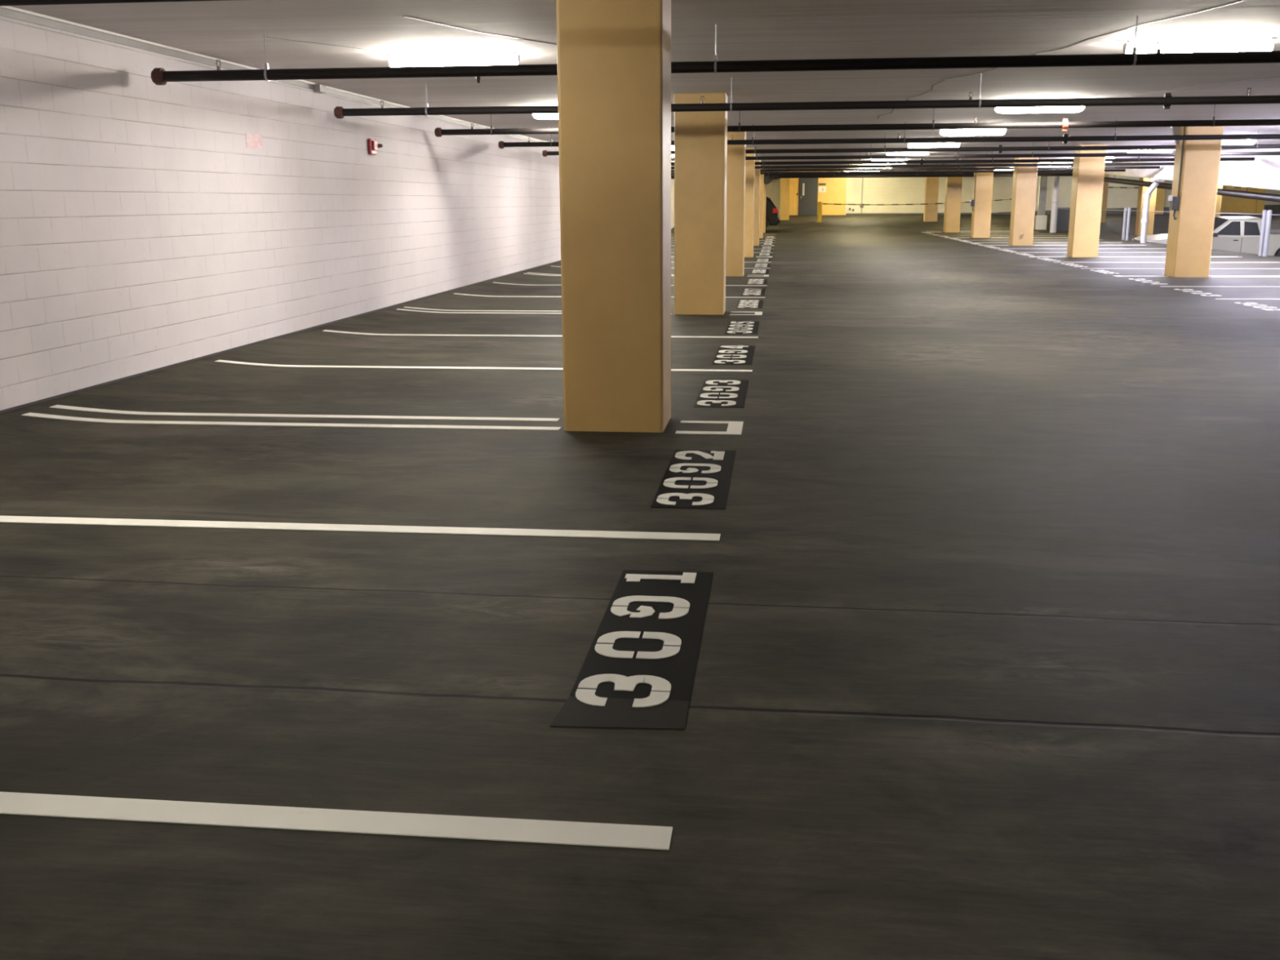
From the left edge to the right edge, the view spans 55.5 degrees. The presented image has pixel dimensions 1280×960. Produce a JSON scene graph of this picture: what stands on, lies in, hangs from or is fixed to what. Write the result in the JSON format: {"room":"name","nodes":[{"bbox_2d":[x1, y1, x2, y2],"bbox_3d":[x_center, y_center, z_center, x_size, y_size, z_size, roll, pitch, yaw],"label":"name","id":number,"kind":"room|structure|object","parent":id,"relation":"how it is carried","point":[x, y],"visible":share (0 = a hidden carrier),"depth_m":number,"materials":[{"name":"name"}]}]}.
{"room":"parking garage","nodes":[
{"label":"parking garage","id":0,"kind":"room"},
{"bbox_2d":[0,15,674,410],"bbox_3d":[-1.843,-7.742,32.257,0.200,4.100,85.500,1,13,6],"label":"wall","id":1,"kind":"structure","parent":0,"point":[141,230],"depth_m":11.58,"materials":[{"name":"white brick"}]},
{"bbox_2d":[245,132,262,149],"bbox_3d":[-4.021,-3.534,12.669,0.003,0.150,0.400,1,13,6],"label":"notice","id":2,"kind":"object","parent":1,"relation":"attached to","point":[253,140],"visible":1,"depth_m":12.66,"materials":[{"name":"white paper"}]},
{"bbox_2d":[0,7,558,147],"bbox_3d":[-2.562,-7.084,25.005,0.012,0.074,71.000,1,13,6],"label":"trim","id":3,"kind":"structure","parent":1,"relation":"attached to","point":[5,12],"depth_m":10.75,"materials":[{"name":"grey paint"}]},
{"bbox_2d":[0,260,560,413],"bbox_3d":[-1.756,-5.943,32.397,0.014,0.028,84.990,1,13,6],"label":"baseboard","id":4,"kind":"structure","parent":1,"relation":"attached to","point":[381,308],"depth_m":11.69,"materials":[{"name":"black plastic"}]},
{"bbox_2d":[313,84,326,93],"bbox_3d":[-3.767,-4.606,14.304,0.078,0.088,0.200,1,13,6],"label":"junction box","id":5,"kind":"object","parent":1,"relation":"attached to","point":[319,88],"visible":1,"depth_m":14.22,"materials":[{"name":"grey paint"}]},
{"bbox_2d":[367,138,382,155],"bbox_3d":[-3.542,-4.457,16.258,0.119,0.200,0.270,1,13,6],"label":"fire alarm","id":6,"kind":"object","parent":1,"relation":"attached to","point":[373,145],"visible":1,"depth_m":16.16,"materials":[{"name":"red plastic"}]},
{"bbox_2d":[372,140,377,151],"bbox_3d":[-3.538,-4.464,16.225,0.035,0.130,0.150,1,13,6],"label":"light","id":7,"kind":"object","parent":6,"relation":"attached to","point":[375,144],"depth_m":16.18,"materials":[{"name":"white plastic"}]},
{"bbox_2d":[0,214,1279,959],"bbox_3d":[7.444,-4.108,31.904,18.481,4.768,85.300,1,13,6],"label":"floor","id":8,"kind":"structure","parent":0,"point":[988,665],"depth_m":4.40,"materials":[{"name":"concrete"}]},
{"bbox_2d":[21,412,560,430],"bbox_3d":[-2.460,-0.409,8.444,3.855,0.050,0.100,1,13,6],"label":"parking line","id":9,"kind":"object","parent":8,"relation":"on","point":[30,414],"visible":1,"depth_m":8.44,"materials":[{"name":"white paint"}]},
{"bbox_2d":[49,404,559,421],"bbox_3d":[-2.456,-0.486,8.777,3.785,0.050,0.100,1,13,6],"label":"parking line","id":10,"kind":"object","parent":8,"relation":"on","point":[69,407],"visible":1,"depth_m":8.77,"materials":[{"name":"white paint"}]},
{"bbox_2d":[0,791,672,849],"bbox_3d":[-2.442,0.791,3.209,5.065,0.048,0.104,1,13,6],"label":"parking line","id":11,"kind":"object","parent":8,"relation":"on","point":[508,829],"visible":1,"depth_m":3.02,"materials":[{"name":"white paint"}]},
{"bbox_2d":[0,515,720,541],"bbox_3d":[-2.143,0.189,5.829,5.050,0.048,0.110,1,13,6],"label":"parking line","id":12,"kind":"object","parent":8,"relation":"on","point":[20,519],"visible":1,"depth_m":5.74,"materials":[{"name":"white paint"}]},
{"bbox_2d":[403,306,561,311],"bbox_3d":[-1.480,-2.406,17.134,3.785,0.050,0.100,1,13,6],"label":"parking line","id":13,"kind":"object","parent":8,"relation":"on","point":[403,307],"visible":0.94,"depth_m":17.22,"materials":[{"name":"white paint"}]},
{"bbox_2d":[214,360,752,371],"bbox_3d":[-1.501,-1.060,11.265,5.065,0.048,0.110,1,13,6],"label":"parking line","id":14,"kind":"object","parent":8,"relation":"on","point":[219,361],"visible":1,"depth_m":11.30,"materials":[{"name":"white paint"}]},
{"bbox_2d":[397,308,671,314],"bbox_3d":[-1.484,-2.330,16.801,3.855,0.050,0.100,1,13,6],"label":"parking line","id":15,"kind":"object","parent":8,"relation":"on","point":[397,308],"visible":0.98,"depth_m":16.85,"materials":[{"name":"white paint"}]},
{"bbox_2d":[322,329,758,337],"bbox_3d":[-1.186,-1.680,13.962,5.065,0.048,0.110,1,13,6],"label":"parking line","id":16,"kind":"object","parent":8,"relation":"on","point":[324,330],"visible":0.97,"depth_m":14.04,"materials":[{"name":"white paint"}]},
{"bbox_2d":[453,293,764,297],"bbox_3d":[-0.525,-2.981,19.622,5.065,0.048,0.110,1,13,6],"label":"parking line","id":17,"kind":"object","parent":8,"relation":"on","point":[454,293],"visible":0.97,"depth_m":19.71,"materials":[{"name":"white paint"}]},
{"bbox_2d":[555,0,671,432],"bbox_3d":[-0.152,-1.785,8.107,0.670,2.920,0.620,1,13,6],"label":"concrete column","id":18,"kind":"structure","parent":8,"relation":"on","point":[614,56],"depth_m":7.82,"materials":[{"name":"paint"}]},
{"bbox_2d":[493,282,767,285],"bbox_3d":[-0.210,-3.600,22.319,5.065,0.048,0.110,1,13,6],"label":"parking line","id":19,"kind":"object","parent":8,"relation":"on","point":[494,282],"visible":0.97,"depth_m":22.13,"materials":[{"name":"white paint"}]},
{"bbox_2d":[550,569,713,729],"bbox_3d":[0.020,0.550,4.296,0.395,0.006,1.560,1,13,6],"label":"parking space number","id":20,"kind":"object","parent":8,"relation":"on","point":[637,670],"visible":1,"depth_m":4.10,"materials":[{"name":"black paint"}]},
{"bbox_2d":[650,449,735,509],"bbox_3d":[0.322,-0.024,6.793,0.375,0.006,1.460,1,13,6],"label":"stall number","id":21,"kind":"object","parent":8,"relation":"on","point":[692,478],"visible":1,"depth_m":6.67,"materials":[{"name":"black paint"}]},
{"bbox_2d":[674,93,727,315],"bbox_3d":[0.824,-3.706,16.463,0.670,2.920,0.620,1,13,6],"label":"concrete column","id":22,"kind":"structure","parent":8,"relation":"on","point":[700,138],"depth_m":16.17,"materials":[{"name":"paint"}]},
{"bbox_2d":[675,420,743,435],"bbox_3d":[0.476,-0.356,8.248,0.435,0.003,0.480,1,13,6],"label":"parking line","id":23,"kind":"object","parent":8,"relation":"on","point":[734,428],"visible":1,"depth_m":8.18,"materials":[{"name":"white paint"}]},
{"bbox_2d":[693,379,748,407],"bbox_3d":[0.667,-0.704,9.752,0.375,0.006,1.430,1,13,6],"label":"stall number","id":24,"kind":"object","parent":8,"relation":"on","point":[713,393],"visible":1,"depth_m":9.66,"materials":[{"name":"black paint"}]},
{"bbox_2d":[711,345,755,364],"bbox_3d":[0.951,-1.262,12.182,0.375,0.007,1.550,1,13,6],"label":"stall number","id":25,"kind":"object","parent":8,"relation":"on","point":[726,354],"visible":1,"depth_m":12.07,"materials":[{"name":"black paint"}]},
{"bbox_2d":[725,131,746,276],"bbox_3d":[1.800,-5.626,24.820,0.670,2.920,0.620,1,13,6],"label":"concrete column","id":26,"kind":"structure","parent":8,"relation":"on","point":[735,166],"depth_m":24.52,"materials":[{"name":"paint"}]},
{"bbox_2d":[724,321,759,333],"bbox_3d":[1.253,-1.857,14.773,0.375,0.006,1.480,1,13,6],"label":"stall number","id":27,"kind":"object","parent":8,"relation":"on","point":[734,327],"visible":1,"depth_m":14.68,"materials":[{"name":"black paint"}]},
{"bbox_2d":[729,311,762,315],"bbox_3d":[1.452,-2.277,16.605,0.435,0.003,0.480,1,13,6],"label":"parking line","id":28,"kind":"object","parent":8,"relation":"on","point":[756,313],"visible":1,"depth_m":16.50,"materials":[{"name":"white paint"}]},
{"bbox_2d":[735,300,763,308],"bbox_3d":[1.643,-2.624,18.108,0.375,0.006,1.430,1,13,6],"label":"stall number","id":29,"kind":"object","parent":8,"relation":"on","point":[741,304],"visible":1,"depth_m":17.95,"materials":[{"name":"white paint"}]},
{"bbox_2d":[744,148,755,257],"bbox_3d":[2.775,-7.547,33.177,0.670,2.920,0.620,1,13,6],"label":"concrete column","id":30,"kind":"structure","parent":8,"relation":"on","point":[749,164],"depth_m":32.88,"materials":[{"name":"paint"}]},
{"bbox_2d":[741,288,765,295],"bbox_3d":[1.927,-3.183,20.539,0.375,0.006,1.550,1,13,6],"label":"stall number","id":31,"kind":"object","parent":8,"relation":"on","point":[747,291],"visible":1,"depth_m":20.51,"materials":[{"name":"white paint"}]},
{"bbox_2d":[746,279,767,284],"bbox_3d":[2.229,-3.778,23.129,0.375,0.006,1.480,1,13,6],"label":"stall number","id":32,"kind":"object","parent":8,"relation":"on","point":[749,281],"visible":1,"depth_m":23.00,"materials":[{"name":"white paint"}]},
{"bbox_2d":[753,160,760,245],"bbox_3d":[3.751,-9.467,41.534,0.670,2.920,0.620,1,13,6],"label":"concrete column","id":33,"kind":"structure","parent":8,"relation":"on","point":[757,174],"depth_m":41.24,"materials":[{"name":"paint"}]},
{"bbox_2d":[751,269,768,273],"bbox_3d":[2.619,-4.545,26.465,0.375,0.006,1.430,1,13,6],"label":"stall number","id":34,"kind":"object","parent":8,"relation":"on","point":[753,271],"visible":1,"depth_m":26.39,"materials":[{"name":"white paint"}]},
{"bbox_2d":[759,171,764,238],"bbox_3d":[4.727,-11.388,49.891,0.670,2.920,0.620,1,13,6],"label":"concrete column","id":35,"kind":"structure","parent":8,"relation":"on","point":[762,176],"depth_m":49.61,"materials":[{"name":"paint"}]},
{"bbox_2d":[753,263,770,266],"bbox_3d":[2.902,-5.103,28.896,0.375,0.006,1.550,1,13,6],"label":"stall number","id":36,"kind":"object","parent":8,"relation":"on","point":[755,264],"visible":1,"depth_m":28.78,"materials":[{"name":"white paint"}]},
{"bbox_2d":[763,171,766,232],"bbox_3d":[5.703,-13.308,58.247,0.670,2.920,0.620,1,13,6],"label":"concrete column","id":37,"kind":"structure","parent":8,"relation":"on","point":[765,185],"depth_m":57.98,"materials":[{"name":"paint"}]},
{"bbox_2d":[765,196,779,228],"bbox_3d":[4.649,-13.156,59.841,4.463,1.740,1.800,1,13,6],"label":"parked car","id":38,"kind":"object","parent":8,"relation":"on","point":[772,214],"visible":0.27,"depth_m":58.82,"materials":[{"name":"black paint"}]},
{"bbox_2d":[817,201,822,222],"bbox_3d":[9.729,-14.493,65.756,0.300,1.120,0.300,1,13,6],"label":"bollard","id":39,"kind":"object","parent":8,"relation":"on","point":[820,203],"visible":1,"depth_m":65.68,"materials":[{"name":"yellow metal"}]},
{"bbox_2d":[822,198,1011,204],"bbox_3d":[14.877,-14.734,64.322,10.352,0.355,0.051,3,13,15],"label":"chain","id":40,"kind":"object","parent":39,"relation":"hanging from","point":[1010,198],"visible":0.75,"depth_m":64.55,"materials":[{"name":"metal"}]},
{"bbox_2d":[923,177,939,222],"bbox_3d":[15.713,-15.396,65.511,0.670,2.920,0.620,1,13,6],"label":"concrete column","id":41,"kind":"structure","parent":8,"relation":"on","point":[931,184],"depth_m":65.28,"materials":[{"name":"paint"}]},
{"bbox_2d":[943,169,962,232],"bbox_3d":[14.739,-13.124,57.235,0.670,2.920,0.620,1,13,6],"label":"concrete column","id":42,"kind":"structure","parent":8,"relation":"on","point":[953,184],"depth_m":56.99,"materials":[{"name":"paint"}]},
{"bbox_2d":[970,166,994,237],"bbox_3d":[13.764,-11.204,48.878,0.670,2.920,0.620,1,13,6],"label":"concrete column","id":43,"kind":"structure","parent":8,"relation":"on","point":[981,214],"depth_m":48.62,"materials":[{"name":"paint"}]},
{"bbox_2d":[969,166,976,211],"bbox_3d":[13.323,-11.688,48.637,0.168,1.819,0.210,1,13,6],"label":"box","id":44,"kind":"object","parent":43,"relation":"attached to","point":[972,202],"visible":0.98,"depth_m":48.66,"materials":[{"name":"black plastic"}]},
{"bbox_2d":[1008,157,1038,245],"bbox_3d":[12.788,-9.283,40.520,0.670,2.920,0.623,1,13,6],"label":"concrete column","id":45,"kind":"structure","parent":8,"relation":"on","point":[1024,178],"depth_m":40.28,"materials":[{"name":"paint"}]},
{"bbox_2d":[1034,176,1047,230],"bbox_3d":[19.323,-13.495,58.421,0.500,2.867,0.500,1,13,6],"label":"post","id":46,"kind":"object","parent":8,"relation":"on","point":[1040,220],"visible":0.86,"depth_m":58.36,"materials":[{"name":"grey concrete"}]},
{"bbox_2d":[1049,176,1059,232],"bbox_3d":[19.063,-12.831,55.857,0.300,2.860,0.300,1,13,6],"label":"drain pipe","id":47,"kind":"object","parent":8,"relation":"on","point":[1055,179],"visible":0.82,"depth_m":55.80,"materials":[{"name":"white plastic"}]},
{"bbox_2d":[1066,144,1106,257],"bbox_3d":[11.812,-7.363,32.164,0.670,2.920,0.620,1,13,6],"label":"concrete column","id":48,"kind":"structure","parent":8,"relation":"on","point":[1088,172],"depth_m":31.92,"materials":[{"name":"paint"}]},
{"bbox_2d":[1034,244,1146,245],"bbox_3d":[14.962,-7.800,40.391,3.580,0.003,0.100,1,13,6],"label":"parking line","id":49,"kind":"object","parent":8,"relation":"on","point":[1034,245],"visible":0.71,"depth_m":40.29,"materials":[{"name":"white paint"}]},
{"bbox_2d":[1066,248,1166,248],"bbox_3d":[13.741,-7.175,37.693,5.380,0.003,0.100,1,13,6],"label":"parking line","id":50,"kind":"object","parent":8,"relation":"on","point":[1066,248],"visible":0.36,"depth_m":37.53,"materials":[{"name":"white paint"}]},
{"bbox_2d":[1112,275,1163,276],"bbox_3d":[9.946,-4.053,24.158,0.980,0.003,0.380,1,13,6],"label":"parking line","id":51,"kind":"object","parent":8,"relation":"on","point":[1113,275],"visible":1,"depth_m":24.30,"materials":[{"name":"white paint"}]},
{"bbox_2d":[1128,278,1166,284],"bbox_3d":[9.425,-3.689,22.567,0.302,0.004,1.599,1,13,6],"label":"stall number","id":52,"kind":"object","parent":8,"relation":"on","point":[1140,279],"visible":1,"depth_m":22.84,"materials":[{"name":"white paint"}]},
{"bbox_2d":[1140,179,1165,243],"bbox_3d":[17.654,-9.262,41.930,0.628,2.140,0.360,1,13,6],"label":"drain pipe","id":53,"kind":"object","parent":8,"relation":"on","point":[1147,195],"visible":1,"depth_m":41.89,"materials":[{"name":"white plastic"}]},
{"bbox_2d":[1053,262,1279,262],"bbox_3d":[12.765,-5.255,29.336,5.380,0.003,0.100,1,13,6],"label":"parking line","id":54,"kind":"object","parent":8,"relation":"on","point":[1054,262],"visible":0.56,"depth_m":29.35,"materials":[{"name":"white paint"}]},
{"bbox_2d":[1055,205,1279,257],"bbox_3d":[17.305,-8.019,38.841,1.311,1.300,38.684,2,13,8],"label":"fence","id":55,"kind":"object","parent":8,"relation":"on","point":[1267,215],"visible":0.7,"depth_m":40.90,"materials":[{"name":"silver metal"}]},
{"bbox_2d":[1164,125,1223,276],"bbox_3d":[10.836,-5.442,23.807,0.670,2.920,0.620,1,13,6],"label":"concrete column","id":56,"kind":"structure","parent":8,"relation":"on","point":[1189,237],"depth_m":23.56,"materials":[{"name":"paint"}]},
{"bbox_2d":[1170,126,1180,144],"bbox_3d":[10.431,-6.716,23.701,0.160,0.340,0.070,1,13,6],"label":"bracket","id":57,"kind":"object","parent":56,"relation":"attached to","point":[1175,130],"visible":0.77,"depth_m":23.65,"materials":[{"name":"grey metal"}]},
{"bbox_2d":[1168,126,1185,220],"bbox_3d":[10.395,-5.946,23.562,0.168,1.779,0.210,1,13,6],"label":"conduit","id":58,"kind":"object","parent":56,"relation":"attached to","point":[1174,205],"visible":0.98,"depth_m":23.59,"materials":[{"name":"black plastic"}]},
{"bbox_2d":[1173,288,1222,296],"bbox_3d":[9.106,-3.068,19.869,0.293,0.003,1.603,1,13,6],"label":"stall number","id":59,"kind":"object","parent":8,"relation":"on","point":[1174,289],"visible":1,"depth_m":19.96,"materials":[{"name":"white paint"}]},
{"bbox_2d":[1216,298,1279,299],"bbox_3d":[11.475,-2.714,18.282,5.380,0.003,0.100,1,13,6],"label":"parking line","id":60,"kind":"object","parent":8,"relation":"on","point":[1216,299],"visible":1,"depth_m":18.48,"materials":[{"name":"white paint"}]},
{"bbox_2d":[1234,302,1279,310],"bbox_3d":[8.799,-2.465,17.243,0.293,0.003,1.357,1,13,6],"label":"stall number","id":61,"kind":"object","parent":8,"relation":"on","point":[1257,305],"visible":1,"depth_m":17.32,"materials":[{"name":"white paint"}]},
{"bbox_2d":[9,0,1279,168],"bbox_3d":[7.319,-8.848,30.829,18.680,0.666,85.300,1,13,6],"label":"ceiling","id":62,"kind":"structure","parent":0,"point":[299,33],"depth_m":11.04,"materials":[{"name":"paint"}]},
{"bbox_2d":[0,0,231,6],"bbox_3d":[4.455,-2.467,5.398,18.150,0.387,0.140,1,13,6],"label":"pipe","id":63,"kind":"object","parent":62,"relation":"hanging from","point":[2,2],"visible":1,"depth_m":6.24,"materials":[{"name":"black paint"}]},
{"bbox_2d":[388,52,520,66],"bbox_3d":[-1.752,-3.941,11.485,1.244,0.166,0.250,1,13,6],"label":"ceiling light","id":64,"kind":"object","parent":62,"relation":"attached to","point":[478,58],"visible":0.63,"depth_m":11.40,"materials":[{"name":"white plastic"}]},
{"bbox_2d":[532,113,558,119],"bbox_3d":[-0.984,-5.455,18.069,1.244,0.166,0.250,1,13,6],"label":"ceiling light","id":65,"kind":"object","parent":62,"relation":"attached to","point":[539,116],"visible":0.22,"depth_m":18.02,"materials":[{"name":"white plastic"}]},
{"bbox_2d":[151,15,1279,84],"bbox_3d":[4.904,-3.338,9.245,18.150,0.413,0.140,1,13,6],"label":"pipe","id":66,"kind":"object","parent":62,"relation":"hanging from","point":[159,76],"visible":1,"depth_m":9.66,"materials":[{"name":"black metal"}]},
{"bbox_2d":[333,73,1279,118],"bbox_3d":[5.392,-4.302,13.423,18.150,0.404,0.140,1,13,6],"label":"pipe","id":67,"kind":"object","parent":62,"relation":"hanging from","point":[1167,100],"visible":1,"depth_m":13.73,"materials":[{"name":"black metal"}]},
{"bbox_2d":[434,104,1279,137],"bbox_3d":[5.880,-5.263,17.601,18.150,0.404,0.140,1,13,6],"label":"pipe","id":68,"kind":"object","parent":62,"relation":"hanging from","point":[1064,124],"visible":0.96,"depth_m":17.75,"materials":[{"name":"black metal"}]},
{"bbox_2d":[671,168,1072,177],"bbox_3d":[9.783,-12.953,51.027,18.150,0.387,0.140,1,13,6],"label":"pipe","id":69,"kind":"object","parent":62,"relation":"hanging from","point":[994,173],"visible":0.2,"depth_m":50.91,"materials":[{"name":"black metal"}]},
{"bbox_2d":[497,119,1279,148],"bbox_3d":[6.367,-6.223,21.780,18.150,0.404,0.140,1,13,6],"label":"pipe","id":70,"kind":"object","parent":62,"relation":"hanging from","point":[1065,138],"visible":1,"depth_m":21.81,"materials":[{"name":"black metal"}]},
{"bbox_2d":[871,159,907,164],"bbox_3d":[8.520,-10.882,41.530,1.244,0.166,0.250,1,13,6],"label":"ceiling light","id":71,"kind":"object","parent":62,"relation":"attached to","point":[872,159],"visible":0.38,"depth_m":41.47,"materials":[{"name":"white plastic"}]},
{"bbox_2d":[671,165,1125,175],"bbox_3d":[9.295,-11.992,46.848,18.150,0.387,0.140,1,13,6],"label":"pipe","id":72,"kind":"object","parent":62,"relation":"hanging from","point":[1105,170],"visible":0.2,"depth_m":46.69,"materials":[{"name":"black metal"}]},
{"bbox_2d":[885,151,929,155],"bbox_3d":[7.813,-9.491,35.477,1.244,0.166,0.250,1,13,6],"label":"ceiling light","id":73,"kind":"object","parent":62,"relation":"attached to","point":[890,153],"visible":0.58,"depth_m":35.40,"materials":[{"name":"white plastic"}]},
{"bbox_2d":[542,130,1279,156],"bbox_3d":[6.855,-7.183,25.958,18.150,0.404,0.140,1,13,6],"label":"pipe","id":74,"kind":"object","parent":62,"relation":"hanging from","point":[1000,148],"visible":0.62,"depth_m":25.90,"materials":[{"name":"black metal"}]},
{"bbox_2d":[671,159,1159,172],"bbox_3d":[8.807,-11.032,42.670,18.150,0.387,0.140,1,13,6],"label":"pipe","id":75,"kind":"object","parent":62,"relation":"hanging from","point":[1148,166],"visible":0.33,"depth_m":42.49,"materials":[{"name":"black metal"}]},
{"bbox_2d":[764,170,1072,184],"bbox_3d":[12.723,-13.523,54.030,14.500,0.646,0.669,1,13,6],"label":"pipe","id":76,"kind":"object","parent":62,"relation":"hanging from","point":[767,180],"visible":0.38,"depth_m":54.41,"materials":[{"name":"black metal"}]},
{"bbox_2d":[671,159,1173,169],"bbox_3d":[8.319,-10.072,38.491,18.150,0.387,0.140,1,13,6],"label":"pipe","id":77,"kind":"object","parent":62,"relation":"hanging from","point":[943,165],"visible":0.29,"depth_m":38.32,"materials":[{"name":"black metal"}]},
{"bbox_2d":[906,142,959,147],"bbox_3d":[7.107,-8.100,29.425,1.244,0.166,0.250,1,13,6],"label":"ceiling light","id":78,"kind":"object","parent":62,"relation":"attached to","point":[916,144],"visible":0.67,"depth_m":29.34,"materials":[{"name":"white plastic"}]},
{"bbox_2d":[671,151,1254,165],"bbox_3d":[7.831,-9.104,34.315,18.150,0.404,0.140,1,13,6],"label":"pipe","id":79,"kind":"object","parent":62,"relation":"hanging from","point":[922,161],"visible":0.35,"depth_m":34.16,"materials":[{"name":"black metal"}]},
{"bbox_2d":[939,128,1006,136],"bbox_3d":[6.400,-6.709,23.373,1.244,0.166,0.250,1,13,6],"label":"ceiling light","id":80,"kind":"object","parent":62,"relation":"attached to","point":[948,132],"visible":0.66,"depth_m":23.29,"materials":[{"name":"white plastic"}]},
{"bbox_2d":[671,142,1279,160],"bbox_3d":[7.343,-8.143,30.137,18.150,0.404,0.140,1,13,6],"label":"pipe","id":81,"kind":"object","parent":62,"relation":"hanging from","point":[957,156],"visible":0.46,"depth_m":29.99,"materials":[{"name":"black metal"}]},
{"bbox_2d":[994,106,1084,113],"bbox_3d":[5.693,-5.318,17.321,1.244,0.166,0.250,1,13,6],"label":"ceiling light","id":82,"kind":"object","parent":62,"relation":"attached to","point":[1065,108],"visible":0.44,"depth_m":17.24,"materials":[{"name":"white plastic"}]},
{"bbox_2d":[1126,149,1173,152],"bbox_3d":[14.550,-9.354,34.722,1.244,0.166,0.250,1,13,6],"label":"ceiling light","id":83,"kind":"object","parent":62,"relation":"attached to","point":[1137,150],"visible":0.49,"depth_m":34.64,"materials":[{"name":"white plastic"}]},
{"bbox_2d":[1122,37,1274,53],"bbox_3d":[4.924,-3.805,10.736,1.244,0.166,0.250,1,13,6],"label":"ceiling light","id":84,"kind":"object","parent":62,"relation":"attached to","point":[1239,44],"visible":0.68,"depth_m":10.65,"materials":[{"name":"white plastic"}]},
{"bbox_2d":[1222,139,1255,144],"bbox_3d":[13.843,-7.963,28.670,1.244,0.166,0.250,1,13,6],"label":"ceiling light","id":85,"kind":"object","parent":62,"relation":"attached to","point":[1224,141],"visible":0.34,"depth_m":28.55,"materials":[{"name":"white plastic"}]},
{"bbox_2d":[779,171,846,220],"bbox_3d":[10.024,-16.606,69.984,3.860,3.400,4.795,1,13,6],"label":"wall","id":86,"kind":"structure","parent":0,"point":[835,193],"depth_m":72.15,"materials":[{"name":"yellow paint"}]},
{"bbox_2d":[798,177,817,215],"bbox_3d":[10.006,-16.872,72.289,1.120,2.190,0.104,1,13,6],"label":"door","id":87,"kind":"structure","parent":86,"relation":"in","point":[808,187],"depth_m":72.31,"materials":[{"name":"grey paint"}]},
{"bbox_2d":[818,186,826,192],"bbox_3d":[10.824,-17.249,72.148,0.440,0.340,0.023,1,13,6],"label":"door sign","id":88,"kind":"object","parent":86,"relation":"attached to","point":[822,188],"visible":1,"depth_m":72.13,"materials":[{"name":"white plastic"}]},
{"bbox_2d":[766,169,1279,215],"bbox_3d":[20.572,-16.759,71.302,35.680,4.800,0.200,1,13,6],"label":"wall","id":89,"kind":"structure","parent":0,"point":[876,190],"depth_m":71.56,"materials":[{"name":"yellow paint"}]},
{"bbox_2d":[845,204,1279,214],"bbox_3d":[25.273,-15.721,70.872,26.200,0.620,0.030,1,13,6],"label":"baseboard","id":90,"kind":"structure","parent":89,"relation":"attached to","point":[1275,208],"depth_m":70.65,"materials":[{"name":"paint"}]},
{"bbox_2d":[1154,178,1166,213],"bbox_3d":[29.581,-16.529,70.093,1.300,2.800,0.195,1,13,6],"label":"column","id":91,"kind":"structure","parent":89,"relation":"attached to","point":[1160,195],"depth_m":70.03,"materials":[{"name":"yellow paint"}]},
{"bbox_2d":[1006,213,1279,239],"bbox_3d":[25.070,-3.732,29.932,17.000,4.692,85.300,1,13,6],"label":"floor","id":92,"kind":"structure","parent":0,"point":[1132,223],"depth_m":63.45,"materials":[{"name":"concrete"}]},
{"bbox_2d":[1100,173,1109,222],"bbox_3d":[24.424,-15.172,64.514,0.650,2.996,0.620,1,13,6],"label":"concrete column","id":93,"kind":"structure","parent":92,"relation":"on","point":[1105,188],"depth_m":64.27,"materials":[{"name":"paint"}]},
{"bbox_2d":[1108,186,1249,188],"bbox_3d":[31.216,-15.539,64.295,12.969,0.213,0.054,0,13,0],"label":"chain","id":94,"kind":"object","parent":93,"relation":"attached to","point":[1108,187],"visible":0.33,"depth_m":64.28,"materials":[{"name":"metal"}]},
{"bbox_2d":[1134,177,1157,235],"bbox_3d":[23.454,-12.817,56.288,0.650,3.036,0.620,1,13,6],"label":"concrete column","id":95,"kind":"structure","parent":92,"relation":"on","point":[1141,191],"depth_m":56.11,"materials":[{"name":"paint"}]},
{"bbox_2d":[1132,215,1279,256],"bbox_3d":[21.258,-8.736,44.446,6.010,1.782,2.162,1,13,6],"label":"pickup truck","id":96,"kind":"object","parent":92,"relation":"on","point":[1273,232],"visible":0.31,"depth_m":43.56,"materials":[{"name":"grey paint"}]},
{"bbox_2d":[1214,184,1222,217],"bbox_3d":[22.483,-10.491,48.054,0.650,3.137,0.620,1,13,6],"label":"concrete column","id":97,"kind":"structure","parent":92,"relation":"on","point":[1220,186],"depth_m":47.63,"materials":[{"name":"paint"}]},
{"bbox_2d":[1219,184,1266,214],"bbox_3d":[34.007,-16.301,69.216,3.100,2.900,0.995,1,13,6],"label":"wall","id":98,"kind":"structure","parent":0,"point":[1228,204],"depth_m":69.47,"materials":[{"name":"yellow paint"}]},
{"bbox_3d":[25.053,-6.980,29.188,17.000,3.754,85.300,1,13,6],"label":"ceiling","id":99,"kind":"structure","parent":0,"visible":0},
{"bbox_2d":[1063,148,1279,190],"bbox_3d":[15.912,-5.360,23.450,0.180,3.254,71.400,1,13,6],"label":"trim","id":100,"kind":"structure","parent":99,"relation":"attached to","point":[1264,172],"depth_m":34.54,"materials":[{"name":"paint"}]},
{"bbox_2d":[1103,177,1279,202],"bbox_3d":[18.183,-8.836,37.154,0.200,2.086,40.009,1,13,6],"label":"pipe","id":101,"kind":"object","parent":99,"relation":"hanging from","point":[1245,194],"visible":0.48,"depth_m":37.70,"materials":[{"name":"black metal"}]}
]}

